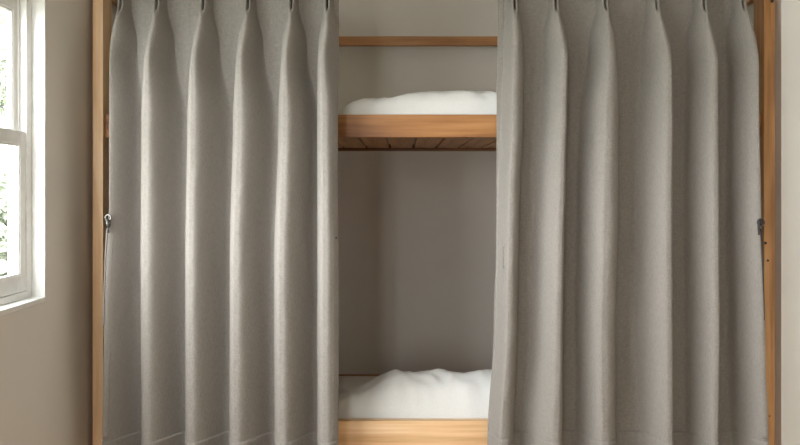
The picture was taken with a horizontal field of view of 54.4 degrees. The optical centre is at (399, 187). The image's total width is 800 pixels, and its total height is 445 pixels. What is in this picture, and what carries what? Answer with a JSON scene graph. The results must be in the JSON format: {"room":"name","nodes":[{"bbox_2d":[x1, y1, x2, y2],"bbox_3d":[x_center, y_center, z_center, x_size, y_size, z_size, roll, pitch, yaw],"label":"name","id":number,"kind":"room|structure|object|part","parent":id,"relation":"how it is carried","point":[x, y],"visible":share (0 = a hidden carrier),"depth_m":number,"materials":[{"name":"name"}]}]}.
{"room":"dormitory","nodes":[
{"label":"dormitory","id":0,"kind":"room"},
{"bbox_2d":[0,0,116,444],"bbox_3d":[-1.062,-0.125,0.890,0.100,2.600,5.340,0,0,0],"label":"wall","id":1,"kind":"structure","parent":0,"point":[46,348],"depth_m":2.34,"materials":[{"name":"beige paint"}]},
{"bbox_2d":[0,0,45,315],"bbox_3d":[-1.074,-0.127,1.095,0.136,0.900,2.250,0,0,0],"label":"window","id":2,"kind":"structure","parent":1,"relation":"in","point":[24,286],"depth_m":2.18,"materials":[{"name":"white paint"}]},
{"bbox_3d":[-1.079,-0.327,1.095,0.017,0.406,2.177,0,0,0],"label":"sash","id":3,"kind":"part","parent":2,"relation":"part of","materials":[{"name":"white paint"}]},
{"bbox_3d":[-1.059,0.065,1.095,0.017,0.446,2.177,0,0,0],"label":"sash","id":4,"kind":"part","parent":2,"relation":"part of","materials":[{"name":"white paint"}]},
{"bbox_3d":[-1.069,-0.131,1.095,0.042,0.880,2.238,0,0,0],"label":"frame","id":5,"kind":"part","parent":2,"relation":"part of","materials":[{"name":"white paint"}]},
{"bbox_3d":[-1.074,0.316,1.095,0.136,0.014,2.238,0,0,0],"label":"sill","id":6,"kind":"part","parent":2,"relation":"part of","materials":[{"name":"white paint"}]},
{"bbox_2d":[338,0,497,373],"bbox_3d":[0.519,-0.125,3.610,3.262,2.600,0.100,0,0,0],"label":"wall","id":7,"kind":"structure","parent":0,"point":[417,229],"depth_m":3.56,"materials":[{"name":"beige paint"}]},
{"bbox_2d":[747,0,799,444],"bbox_3d":[1.695,-0.125,3.045,0.910,2.600,1.030,0,0,0],"label":"wall","id":8,"kind":"structure","parent":0,"point":[787,12],"depth_m":2.53,"materials":[{"name":"paint"}]},
{"bbox_3d":[0.519,1.225,0.890,3.262,0.100,5.540,0,0,0],"label":"floor","id":9,"kind":"structure","parent":0,"visible":0},
{"bbox_2d":[93,0,774,444],"bbox_3d":[0.110,0.225,3.016,2.211,1.900,0.998,0,0,0],"label":"bunk bed","id":10,"kind":"object","parent":9,"relation":"on","point":[355,132],"visible":0.2,"depth_m":2.54,"materials":[{"name":"brown wood"}]},
{"bbox_3d":[-0.979,0.225,2.558,0.034,1.900,0.075,0,0,0],"label":"post","id":11,"kind":"part","parent":10,"relation":"part of","materials":[{"name":"brown wood"}]},
{"bbox_3d":[-0.979,-0.654,3.018,0.026,0.041,0.845,0,0,0],"label":"rail","id":12,"kind":"part","parent":10,"relation":"part of","materials":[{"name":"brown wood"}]},
{"bbox_2d":[102,0,338,444],"bbox_3d":[-0.549,0.095,2.423,0.723,1.561,0.142,0,0,0],"label":"curtain","id":13,"kind":"object","parent":10,"relation":"hanging from","point":[221,292],"visible":1,"depth_m":2.40,"materials":[{"name":"grey fabric"}]},
{"bbox_2d":[339,376,376,384],"bbox_3d":[0.108,0.852,3.013,2.081,0.043,0.870,0,0,0],"label":"mattress","id":14,"kind":"object","parent":10,"relation":"on","point":[340,377],"visible":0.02,"depth_m":3.43,"materials":[{"name":"white fabric"}]},
{"bbox_2d":[338,368,491,417],"bbox_3d":[0.433,0.730,2.951,1.382,0.198,0.738,0,0,0],"label":"duvet","id":15,"kind":"object","parent":14,"relation":"on","point":[435,393],"visible":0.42,"depth_m":2.62,"materials":[{"name":"white fabric"}]},
{"bbox_3d":[0.108,0.868,3.475,2.141,0.065,0.030,0,0,0],"label":"rail","id":16,"kind":"part","parent":10,"relation":"part of","materials":[{"name":"brown wood"}]},
{"bbox_3d":[0.108,0.830,2.551,2.141,0.140,0.030,0,0,0],"label":"rail","id":17,"kind":"part","parent":10,"relation":"part of","materials":[{"name":"brown wood"}]},
{"bbox_3d":[0.108,-0.202,3.475,2.141,0.074,0.030,0,0,0],"label":"rail","id":18,"kind":"part","parent":10,"relation":"part of","materials":[{"name":"brown wood"}]},
{"bbox_3d":[0.108,-0.654,3.470,2.141,0.041,0.030,0,0,0],"label":"guard rail","id":19,"kind":"part","parent":10,"relation":"part of","materials":[{"name":"brown wood"}]},
{"bbox_3d":[0.108,-0.202,2.551,2.141,0.074,0.030,0,0,0],"label":"rail","id":20,"kind":"part","parent":10,"relation":"part of","materials":[{"name":"brown wood"}]},
{"bbox_2d":[487,0,768,444],"bbox_3d":[0.700,0.095,2.427,0.850,1.561,0.140,0,0,0],"label":"curtain","id":21,"kind":"object","parent":10,"relation":"hanging from","point":[629,301],"visible":1,"depth_m":2.44,"materials":[{"name":"grey fabric"}]},
{"bbox_3d":[1.197,-0.654,3.018,0.028,0.041,0.845,0,0,0],"label":"rail","id":22,"kind":"part","parent":10,"relation":"part of","materials":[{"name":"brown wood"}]},
{"bbox_3d":[1.197,0.225,2.558,0.036,1.900,0.075,0,0,0],"label":"post","id":23,"kind":"part","parent":10,"relation":"part of","materials":[{"name":"brown wood"}]},
{"bbox_3d":[0.108,-0.210,3.013,2.081,0.035,0.870,0,0,0],"label":"mattress","id":24,"kind":"object","parent":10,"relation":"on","visible":0},
{"bbox_2d":[340,90,496,114],"bbox_3d":[0.459,-0.284,2.981,1.328,0.112,0.798,0,0,0],"label":"duvet","id":25,"kind":"object","parent":24,"relation":"on","point":[457,102],"visible":0.15,"depth_m":2.59,"materials":[{"name":"white fabric"}]},
{"label":"outside","id":26,"kind":"structure","parent":0,"visible":0},
{"bbox_3d":[-8.556,1.375,6.520,14.887,0.200,24.000,0,0,0],"label":"ground","id":27,"kind":"structure","parent":26,"visible":0},
{"bbox_2d":[0,8,6,116],"bbox_3d":[-4.458,-0.694,8.056,2.450,3.945,1.688,0,0,22],"label":"tree","id":28,"kind":"object","parent":27,"relation":"on","point":[3,57],"visible":0.12,"depth_m":7.57,"materials":[{"name":"green plant"}]},
{"bbox_2d":[0,169,7,276],"bbox_3d":[-2.674,0.517,5.139,1.564,1.544,2.146,0,0,-34],"label":"shrub","id":29,"kind":"object","parent":27,"relation":"on","point":[4,195],"visible":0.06,"depth_m":4.68,"materials":[{"name":"green plant"}]}
]}

